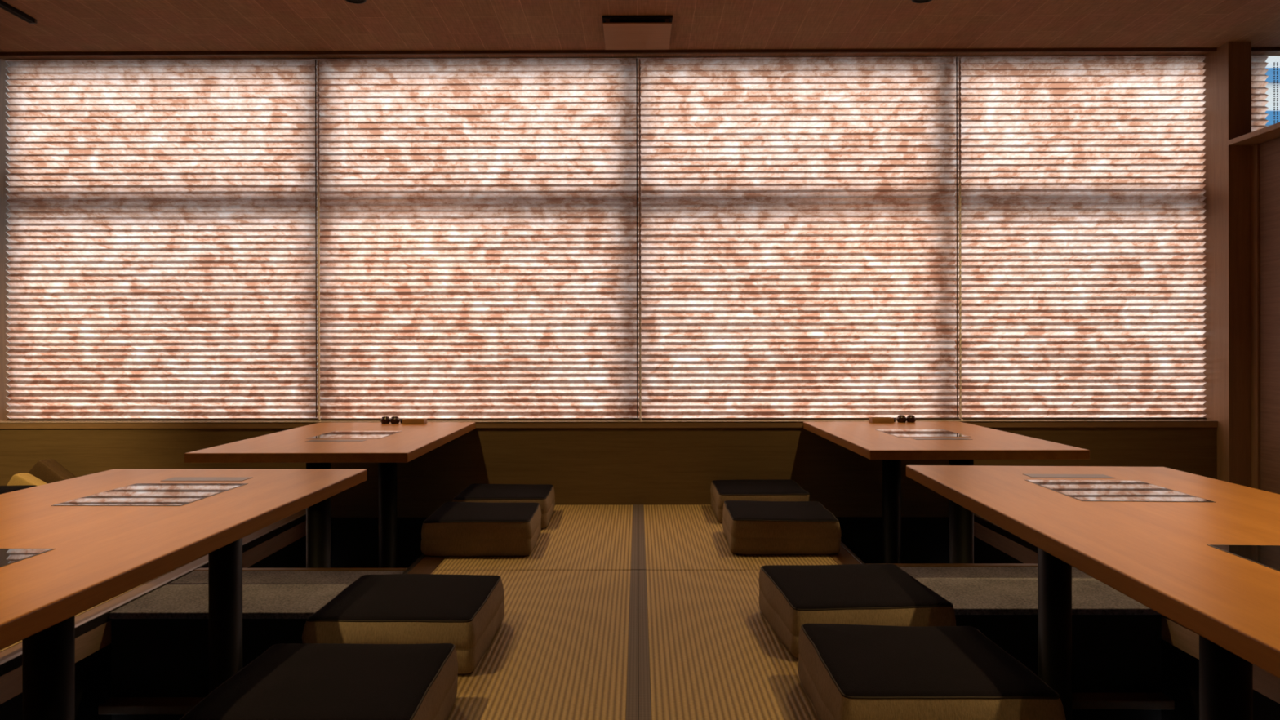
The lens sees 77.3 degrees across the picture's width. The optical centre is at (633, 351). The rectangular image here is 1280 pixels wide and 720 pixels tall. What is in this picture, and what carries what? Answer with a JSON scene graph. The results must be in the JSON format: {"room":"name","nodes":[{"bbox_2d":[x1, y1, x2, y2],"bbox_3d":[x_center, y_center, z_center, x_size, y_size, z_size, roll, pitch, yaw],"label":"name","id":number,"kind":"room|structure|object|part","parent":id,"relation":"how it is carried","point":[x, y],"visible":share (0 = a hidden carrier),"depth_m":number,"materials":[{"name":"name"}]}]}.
{"room":"japanese restaurant","nodes":[
{"label":"japanese restaurant","id":0,"kind":"room"},
{"bbox_2d":[0,517,427,719],"bbox_3d":[-1.303,1.097,2.374,0.915,0.370,4.235,0,0,0],"label":"floor","id":1,"kind":"structure","parent":0,"point":[353,540],"depth_m":4.18,"materials":[{"name":"black paint"}]},
{"bbox_2d":[0,469,367,719],"bbox_3d":[-1.327,0.822,1.609,0.852,0.861,2.120,0,0,1],"label":"table","id":2,"kind":"object","parent":1,"relation":"on","point":[70,547],"visible":1,"depth_m":1.83,"materials":[{"name":"brown wood"}]},
{"bbox_3d":[-1.317,0.394,1.419,0.328,0.005,0.336,0,0,1],"label":"grill glass","id":3,"kind":"part","parent":2,"relation":"part of","materials":[{"name":"black"}]},
{"bbox_3d":[-1.317,0.394,1.419,0.334,0.005,0.342,0,0,1],"label":"grill frame","id":4,"kind":"part","parent":2,"relation":"part of","materials":[{"name":"grey metal"}]},
{"bbox_3d":[-1.310,0.845,1.792,0.132,0.815,0.132,0,0,1],"label":"post","id":5,"kind":"part","parent":2,"relation":"part of","materials":[{"name":"black metal"}]},
{"bbox_3d":[-1.312,0.394,2.201,0.334,0.005,0.342,0,0,1],"label":"grill frame","id":6,"kind":"part","parent":2,"relation":"part of","materials":[{"name":"grey metal"}]},
{"bbox_3d":[-1.312,0.394,2.201,0.328,0.005,0.336,0,0,1],"label":"grill glass","id":7,"kind":"part","parent":2,"relation":"part of","materials":[{"name":"black"}]},
{"bbox_3d":[-1.278,0.845,2.504,0.132,0.815,0.132,0,0,1],"label":"post","id":8,"kind":"part","parent":2,"relation":"part of","materials":[{"name":"black metal"}]},
{"bbox_2d":[97,568,407,719],"bbox_3d":[-1.301,1.051,2.850,0.825,0.402,0.587,0,0,0],"label":"ledge","id":9,"kind":"object","parent":1,"relation":"on","point":[160,638],"visible":0.58,"depth_m":2.63,"materials":[{"name":"grey carpet"}]},
{"bbox_3d":[-1.302,1.148,2.590,0.825,0.029,0.066,0,0,0],"label":"foot rail","id":10,"kind":"part","parent":9,"relation":"part of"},
{"bbox_2d":[184,422,475,568],"bbox_3d":[-1.304,0.822,3.755,0.862,0.861,1.338,0,0,0],"label":"table","id":11,"kind":"object","parent":1,"relation":"on","point":[318,445],"visible":0.73,"depth_m":3.38,"materials":[{"name":"brown wood"}]},
{"bbox_3d":[-1.303,0.845,3.307,0.132,0.815,0.132,0,0,0],"label":"post","id":12,"kind":"part","parent":11,"relation":"part of","materials":[{"name":"black metal"}]},
{"bbox_3d":[-1.305,0.394,3.762,0.334,0.005,0.342,0,0,0],"label":"grill frame","id":13,"kind":"part","parent":11,"relation":"part of","materials":[{"name":"grey metal"}]},
{"bbox_3d":[-1.305,0.394,3.762,0.328,0.005,0.336,0,0,0],"label":"grill glass","id":14,"kind":"part","parent":11,"relation":"part of","materials":[{"name":"black"}]},
{"bbox_2d":[380,415,390,423],"bbox_3d":[-1.347,0.371,4.342,0.050,0.041,0.050,0,0,0],"label":"jar","id":15,"kind":"object","parent":11,"relation":"on","point":[384,420],"visible":1,"depth_m":4.32,"materials":[{"name":"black ceramic"}]},
{"bbox_3d":[-1.295,0.845,4.207,0.132,0.815,0.132,0,0,0],"label":"post","id":16,"kind":"part","parent":11,"relation":"part of","materials":[{"name":"black metal"}]},
{"bbox_2d":[390,415,399,423],"bbox_3d":[-1.296,0.371,4.342,0.050,0.041,0.050,0,0,0],"label":"jar","id":17,"kind":"object","parent":11,"relation":"on","point":[394,420],"visible":1,"depth_m":4.32,"materials":[{"name":"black ceramic"}]},
{"bbox_2d":[402,417,426,424],"bbox_3d":[-1.188,0.379,4.336,0.118,0.026,0.066,0,0,0],"label":"wooden tray","id":18,"kind":"object","parent":11,"relation":"on","point":[407,420],"visible":1,"depth_m":4.30,"materials":[{"name":"brown wood"}]},
{"bbox_2d":[0,426,1217,517],"bbox_3d":[0.173,-0.375,4.474,10.100,2.590,0.080,0,0,0],"label":"wall","id":19,"kind":"structure","parent":0,"point":[583,465],"depth_m":4.44,"materials":[{"name":"brown wood"}]},
{"bbox_2d":[0,520,306,704],"bbox_3d":[-1.304,0.920,2.374,0.857,0.075,4.135,0,0,0],"label":"trim","id":20,"kind":"structure","parent":19,"relation":"attached to","point":[11,683],"depth_m":2.58,"materials":[{"name":"brown wood"}]},
{"bbox_2d":[0,512,1197,676],"bbox_3d":[0.014,0.863,2.366,3.497,0.034,4.133,0,0,0],"label":"trim","id":21,"kind":"structure","parent":19,"relation":"attached to","point":[8,664],"depth_m":3.17,"materials":[{"name":"brown wood"}]},
{"bbox_2d":[0,417,1217,428],"bbox_3d":[0.175,0.408,4.601,10.100,0.034,0.346,0,0,0],"label":"window sill","id":22,"kind":"structure","parent":19,"relation":"attached to","point":[984,424],"depth_m":4.43,"materials":[{"name":"brown wood"}]},
{"bbox_2d":[0,419,1217,422],"bbox_3d":[-0.183,0.390,4.473,6.806,0.002,0.091,0,0,0],"label":"trim","id":23,"kind":"structure","parent":19,"relation":"attached to","point":[771,420],"depth_m":4.46,"materials":[{"name":"beige paint"}]},
{"bbox_2d":[0,47,1279,421],"bbox_3d":[0.793,-0.651,4.609,8.860,2.081,0.364,0,0,0],"label":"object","id":24,"kind":"structure","parent":19,"relation":"in","point":[1191,49],"depth_m":4.44,"materials":[{"name":"brown wood"}]},
{"bbox_2d":[4,58,320,420],"bbox_3d":[-2.663,-0.636,4.547,1.798,2.057,0.058,0,0,1],"label":"blind","id":25,"kind":"object","parent":24,"relation":"attached to","point":[162,215],"visible":1,"depth_m":4.54,"materials":[{"name":"brown"}]},
{"bbox_3d":[-2.674,0.386,4.544,1.760,0.010,0.024,0,0,0],"label":"rail","id":26,"kind":"part","parent":25,"relation":"part of","materials":[{"name":"brown"}]},
{"bbox_3d":[-1.794,-0.637,4.515,0.006,2.020,0.006,0,0,0],"label":"guide cord","id":27,"kind":"part","parent":25,"relation":"part of","materials":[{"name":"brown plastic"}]},
{"bbox_3d":[-1.774,-0.625,4.511,0.021,2.033,0.013,0,0,17],"label":"pull cord","id":28,"kind":"part","parent":25,"relation":"part of","materials":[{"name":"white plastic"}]},
{"bbox_2d":[315,57,642,420],"bbox_3d":[-0.873,-0.638,4.538,1.843,2.059,0.058,0,0,1],"label":"blind","id":29,"kind":"object","parent":24,"relation":"attached to","point":[478,216],"visible":1,"depth_m":4.53,"materials":[{"name":"brown"}]},
{"bbox_3d":[-0.887,0.385,4.535,1.812,0.010,0.024,0,0,0],"label":"rail","id":30,"kind":"part","parent":29,"relation":"part of","materials":[{"name":"brown"}]},
{"bbox_3d":[0.018,-0.639,4.506,0.006,2.022,0.006,0,0,0],"label":"guide cord","id":31,"kind":"part","parent":29,"relation":"part of","materials":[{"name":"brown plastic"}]},
{"bbox_3d":[0.038,-0.628,4.502,0.021,2.035,0.013,0,0,17],"label":"pull cord","id":32,"kind":"part","parent":29,"relation":"part of","materials":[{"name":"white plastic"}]},
{"bbox_2d":[637,56,963,420],"bbox_3d":[0.933,-0.641,4.529,1.828,2.060,0.058,0,0,1],"label":"blind","id":33,"kind":"object","parent":24,"relation":"attached to","point":[797,217],"visible":1,"depth_m":4.53,"materials":[{"name":"brown"}]},
{"bbox_3d":[0.919,0.382,4.525,1.796,0.010,0.024,0,0,0],"label":"rail","id":34,"kind":"part","parent":33,"relation":"part of","materials":[{"name":"brown"}]},
{"bbox_3d":[1.817,-0.642,4.497,0.006,2.022,0.006,0,0,0],"label":"guide cord","id":35,"kind":"part","parent":33,"relation":"part of","materials":[{"name":"brown plastic"}]},
{"bbox_3d":[1.837,-0.631,4.493,0.021,2.035,0.013,0,0,17],"label":"pull cord","id":36,"kind":"part","parent":33,"relation":"part of","materials":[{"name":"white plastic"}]},
{"bbox_2d":[953,55,1206,419],"bbox_3d":[2.550,-0.645,4.520,1.469,2.058,0.037,0,0,0],"label":"blind","id":37,"kind":"object","parent":24,"relation":"attached to","point":[1082,197],"visible":0.95,"depth_m":4.52,"materials":[{"name":"brown"}]},
{"bbox_3d":[2.552,0.379,4.517,1.469,0.010,0.024,0,0,0],"label":"rail","id":38,"kind":"part","parent":37,"relation":"part of","materials":[{"name":"brown"}]},
{"bbox_2d":[1251,55,1268,132],"bbox_3d":[3.432,-0.646,4.516,0.278,2.056,0.037,0,0,0],"label":"blind","id":39,"kind":"object","parent":24,"relation":"attached to","point":[1259,64],"visible":0.06,"depth_m":4.51,"materials":[{"name":"brown"}]},
{"bbox_2d":[1273,62,1278,124],"bbox_3d":[3.606,-0.688,4.491,0.024,1.871,0.007,0,0,0],"label":"chain","id":40,"kind":"object","parent":39,"relation":"hanging from","point":[1274,62],"visible":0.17,"depth_m":4.49,"materials":[{"name":"brown"}]},
{"bbox_2d":[973,521,1279,703],"bbox_3d":[1.333,0.915,2.361,0.857,0.075,4.135,0,0,0],"label":"trim","id":41,"kind":"structure","parent":19,"relation":"attached to","point":[1267,684],"depth_m":2.58,"materials":[{"name":"brown wood"}]},
{"bbox_2d":[638,665,639,719],"bbox_3d":[0.157,0.889,1.017,10.100,0.042,6.835,0,0,0],"label":"floor","id":42,"kind":"structure","parent":0,"point":[638,665],"depth_m":2.03,"materials":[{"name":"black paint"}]},
{"bbox_2d":[0,570,172,652],"bbox_3d":[-2.244,0.862,2.217,0.885,0.019,1.806,0,0,0],"label":"mat","id":43,"kind":"object","parent":42,"relation":"on","point":[20,642],"visible":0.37,"depth_m":2.69,"materials":[{"name":"fabric"}]},
{"bbox_2d":[172,533,250,570],"bbox_3d":[-2.236,0.862,3.784,0.885,0.019,1.317,0,0,0],"label":"mat","id":44,"kind":"object","parent":42,"relation":"on","point":[250,534],"visible":0.08,"depth_m":3.24,"materials":[{"name":"fabric"}]},
{"bbox_2d":[0,508,859,661],"bbox_3d":[0.014,0.859,2.366,3.620,0.018,4.133,0,0,0],"label":"boards","id":45,"kind":"object","parent":42,"relation":"on","point":[428,564],"depth_m":3.12,"materials":[{"name":"brown wood"}]},
{"bbox_2d":[431,569,638,719],"bbox_3d":[-0.385,0.859,2.207,0.794,0.019,1.806,0,0,0],"label":"mat","id":46,"kind":"object","parent":42,"relation":"on","point":[565,646],"visible":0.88,"depth_m":2.25,"materials":[{"name":"wicker"}]},
{"bbox_2d":[178,643,457,719],"bbox_3d":[-0.650,0.772,1.724,0.468,0.155,0.451,0,0,0],"label":"floor cushion","id":47,"kind":"object","parent":46,"relation":"on","point":[287,681],"visible":1,"depth_m":1.68,"materials":[{"name":"fabric"}]},
{"bbox_2d":[302,573,504,674],"bbox_3d":[-0.639,0.772,2.312,0.466,0.155,0.454,0,0,1],"label":"floor cushion","id":48,"kind":"object","parent":46,"relation":"on","point":[465,611],"visible":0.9,"depth_m":2.16,"materials":[{"name":"fabric"}]},
{"bbox_2d":[434,504,638,570],"bbox_3d":[-0.377,0.859,3.775,0.794,0.019,1.317,0,0,0],"label":"mat","id":49,"kind":"object","parent":42,"relation":"on","point":[576,537],"visible":0.66,"depth_m":3.47,"materials":[{"name":"wicker"}]},
{"bbox_2d":[421,502,541,556],"bbox_3d":[-0.655,0.772,3.523,0.467,0.155,0.453,0,0,0],"label":"floor cushion","id":50,"kind":"object","parent":49,"relation":"on","point":[455,529],"visible":1,"depth_m":3.30,"materials":[{"name":"fabric"}]},
{"bbox_2d":[452,483,555,528],"bbox_3d":[-0.644,0.772,4.036,0.468,0.156,0.454,0,0,0],"label":"floor cushion","id":51,"kind":"object","parent":49,"relation":"on","point":[544,495],"visible":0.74,"depth_m":3.91,"materials":[{"name":"fabric"}]},
{"bbox_2d":[638,569,819,719],"bbox_3d":[0.411,0.857,2.203,0.794,0.019,1.806,0,0,0],"label":"mat","id":52,"kind":"object","parent":42,"relation":"on","point":[708,650],"visible":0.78,"depth_m":2.25,"materials":[{"name":"wicker"}]},
{"bbox_2d":[758,564,955,658],"bbox_3d":[0.649,0.770,2.411,0.471,0.156,0.456,0,0,-3],"label":"floor cushion","id":53,"kind":"object","parent":52,"relation":"on","point":[791,597],"visible":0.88,"depth_m":2.29,"materials":[{"name":"fabric"}]},
{"bbox_2d":[797,623,1066,719],"bbox_3d":[0.651,0.770,1.841,0.467,0.155,0.454,0,0,1],"label":"floor cushion","id":54,"kind":"object","parent":52,"relation":"on","point":[846,672],"visible":1,"depth_m":1.73,"materials":[{"name":"fabric"}]},
{"bbox_2d":[638,504,837,570],"bbox_3d":[0.419,0.857,3.770,0.794,0.019,1.317,0,0,0],"label":"mat","id":55,"kind":"object","parent":42,"relation":"on","point":[671,536],"visible":0.56,"depth_m":3.50,"materials":[{"name":"wicker"}]},
{"bbox_2d":[710,479,810,522],"bbox_3d":[0.646,0.770,4.152,0.467,0.155,0.453,0,0,0],"label":"floor cushion","id":56,"kind":"object","parent":55,"relation":"on","point":[754,490],"visible":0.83,"depth_m":4.00,"materials":[{"name":"fabric"}]},
{"bbox_2d":[722,500,841,555],"bbox_3d":[0.640,0.770,3.540,0.466,0.157,0.453,0,0,1],"label":"floor cushion","id":57,"kind":"object","parent":55,"relation":"on","point":[750,527],"visible":1,"depth_m":3.32,"materials":[{"name":"fabric"}]},
{"bbox_2d":[1202,41,1251,487],"bbox_3d":[3.282,-0.411,4.473,0.125,2.550,0.290,0,0,0],"label":"column","id":58,"kind":"structure","parent":42,"relation":"on","point":[1228,73],"depth_m":4.33,"materials":[{"name":"brown wood"}]},
{"bbox_2d":[1227,122,1279,494],"bbox_3d":[3.339,-0.140,2.455,0.268,2.001,3.744,0,0,0],"label":"wall","id":59,"kind":"structure","parent":42,"relation":"on","point":[1264,142],"depth_m":4.23,"materials":[{"name":"brown wood"}]},
{"bbox_3d":[3.337,-1.127,2.455,0.268,0.028,3.744,0,0,0],"label":"cap rail","id":60,"kind":"part","parent":59,"relation":"part of","materials":[{"name":"brown wood"}]},
{"bbox_3d":[3.360,-0.125,2.454,0.035,1.971,3.744,0,0,0],"label":"panel","id":61,"kind":"part","parent":59,"relation":"part of","materials":[{"name":"brown wood"}]},
{"bbox_3d":[-3.129,0.864,3.789,0.895,0.019,1.317,0,0,0],"label":"mat","id":62,"kind":"object","parent":42,"relation":"on","visible":0},
{"bbox_2d":[0,484,36,493],"bbox_3d":[-3.078,0.749,3.736,0.388,0.210,0.347,0,0,0],"label":"cushion","id":63,"kind":"object","parent":62,"relation":"on","point":[3,489],"visible":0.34,"depth_m":3.78,"materials":[{"name":"brown fabric"}]},
{"bbox_2d":[6,472,47,485],"bbox_3d":[-3.175,0.737,4.191,0.210,0.197,0.100,0,0,-1],"label":"cushion","id":64,"kind":"object","parent":62,"relation":"on","point":[24,478],"visible":0.29,"depth_m":4.15,"materials":[{"name":"fabric"}]},
{"bbox_2d":[28,458,76,484],"bbox_3d":[-3.159,0.712,4.354,0.263,0.245,0.108,0,0,0],"label":"cushion","id":65,"kind":"object","parent":62,"relation":"on","point":[49,470],"visible":0.38,"depth_m":4.31,"materials":[{"name":"brown fabric"}]},
{"bbox_2d":[0,0,1279,60],"bbox_3d":[0.153,-1.800,1.159,10.300,0.260,7.320,0,0,0],"label":"ceiling","id":66,"kind":"structure","parent":0,"point":[62,25],"depth_m":4.10,"materials":[{"name":"wood"}]},
{"bbox_2d":[0,0,37,24],"bbox_3d":[-3.018,-1.653,2.916,0.036,0.023,2.200,0,0,0],"label":"track","id":67,"kind":"object","parent":66,"relation":"attached to","point":[3,5],"visible":1,"depth_m":3.90,"materials":[{"name":"black metal"}]},
{"bbox_2d":[345,0,366,4],"bbox_3d":[-1.318,-1.665,3.777,0.104,0.006,0.104,0,0,0],"label":"recessed light","id":68,"kind":"object","parent":66,"relation":"in","point":[355,2],"visible":1,"depth_m":3.81,"materials":[{"name":"black metal"}]},
{"bbox_2d":[602,15,672,49],"bbox_3d":[0.019,-1.651,4.153,0.350,0.036,0.357,0,0,0],"label":"ceiling vent","id":69,"kind":"object","parent":66,"relation":"in","point":[622,32],"visible":1,"depth_m":4.09,"materials":[{"name":"brown wood"}]},
{"bbox_2d":[911,0,932,3],"bbox_3d":[1.369,-1.669,3.783,0.104,0.006,0.104,0,0,0],"label":"recessed light","id":70,"kind":"object","parent":66,"relation":"in","point":[913,1],"visible":1,"depth_m":3.82,"materials":[{"name":"black metal"}]},
{"bbox_2d":[835,516,1279,719],"bbox_3d":[1.332,1.093,2.361,0.915,0.370,4.235,0,0,0],"label":"floor","id":71,"kind":"structure","parent":0,"point":[924,540],"depth_m":4.45,"materials":[{"name":"black paint"}]},
{"bbox_2d":[803,421,1089,563],"bbox_3d":[1.363,0.817,3.778,0.862,0.861,1.276,0,0,0],"label":"table","id":72,"kind":"object","parent":71,"relation":"on","point":[961,443],"visible":0.67,"depth_m":3.45,"materials":[{"name":"brown wood"}]},
{"bbox_2d":[868,417,893,422],"bbox_3d":[1.349,0.374,4.363,0.118,0.026,0.066,0,0,0],"label":"wooden tray","id":73,"kind":"object","parent":72,"relation":"on","point":[873,420],"visible":1,"depth_m":4.33,"materials":[{"name":"brown wood"}]},
{"bbox_3d":[1.366,0.840,4.233,0.132,0.815,0.132,0,0,0],"label":"post","id":74,"kind":"part","parent":72,"relation":"part of","materials":[{"name":"black metal"}]},
{"bbox_2d":[897,414,906,422],"bbox_3d":[1.462,0.366,4.367,0.050,0.041,0.050,0,0,0],"label":"jar","id":75,"kind":"object","parent":72,"relation":"on","point":[901,418],"visible":1,"depth_m":4.35,"materials":[{"name":"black ceramic"}]},
{"bbox_2d":[906,414,915,422],"bbox_3d":[1.513,0.366,4.367,0.050,0.041,0.050,0,0,0],"label":"jar","id":76,"kind":"object","parent":72,"relation":"on","point":[910,418],"visible":1,"depth_m":4.35,"materials":[{"name":"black ceramic"}]},
{"bbox_3d":[1.363,0.389,3.793,0.328,0.005,0.336,0,0,0],"label":"grill glass","id":77,"kind":"part","parent":72,"relation":"part of","materials":[{"name":"black"}]},
{"bbox_3d":[1.361,0.840,3.323,0.132,0.815,0.132,0,0,0],"label":"post","id":78,"kind":"part","parent":72,"relation":"part of","materials":[{"name":"black metal"}]},
{"bbox_2d":[865,563,1174,719],"bbox_3d":[1.335,1.047,2.887,0.825,0.402,0.607,0,0,0],"label":"ledge","id":79,"kind":"object","parent":71,"relation":"on","point":[1117,668],"visible":0.44,"depth_m":2.65,"materials":[{"name":"grey carpet"}]},
{"bbox_3d":[1.333,1.143,2.616,0.825,0.029,0.066,0,0,0],"label":"foot rail","id":80,"kind":"part","parent":79,"relation":"part of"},
{"bbox_2d":[906,465,1279,719],"bbox_3d":[1.298,0.817,1.648,0.852,0.861,2.120,0,0,3],"label":"table","id":81,"kind":"object","parent":71,"relation":"on","point":[1201,553],"visible":1,"depth_m":1.77,"materials":[{"name":"brown wood"}]},
{"bbox_3d":[1.330,0.840,2.528,0.132,0.815,0.132,0,0,3],"label":"post","id":82,"kind":"part","parent":81,"relation":"part of","materials":[{"name":"black metal"}]},
{"bbox_3d":[1.336,0.389,2.232,0.334,0.005,0.342,0,0,3],"label":"grill frame","id":83,"kind":"part","parent":81,"relation":"part of","materials":[{"name":"grey metal"}]},
{"bbox_3d":[1.336,0.389,2.232,0.328,0.005,0.336,0,0,3],"label":"grill glass","id":84,"kind":"part","parent":81,"relation":"part of","materials":[{"name":"black"}]},
{"bbox_3d":[1.304,0.840,1.763,0.132,0.815,0.132,0,0,3],"label":"post","id":85,"kind":"part","parent":81,"relation":"part of","materials":[{"name":"black metal"}]},
{"bbox_3d":[1.306,0.389,1.423,0.334,0.005,0.342,0,0,3],"label":"grill frame","id":86,"kind":"part","parent":81,"relation":"part of","materials":[{"name":"grey metal"}]},
{"bbox_3d":[1.306,0.389,1.423,0.328,0.005,0.336,0,0,3],"label":"grill glass","id":87,"kind":"part","parent":81,"relation":"part of","materials":[{"name":"black"}]},
{"label":"outside","id":88,"kind":"structure","parent":0,"visible":0},
{"bbox_3d":[0.256,4.400,47.467,120.000,0.100,85.065,0,0,0],"label":"ground","id":89,"kind":"structure","parent":88,"visible":0},
{"bbox_2d":[1264,56,1279,126],"bbox_3d":[18.183,-3.432,16.920,15.800,15.500,5.970,0,0,0],"label":"neighbouring building","id":90,"kind":"structure","parent":89,"relation":"on","point":[1270,60],"depth_m":14.04,"materials":[{"name":"white"}]}
]}

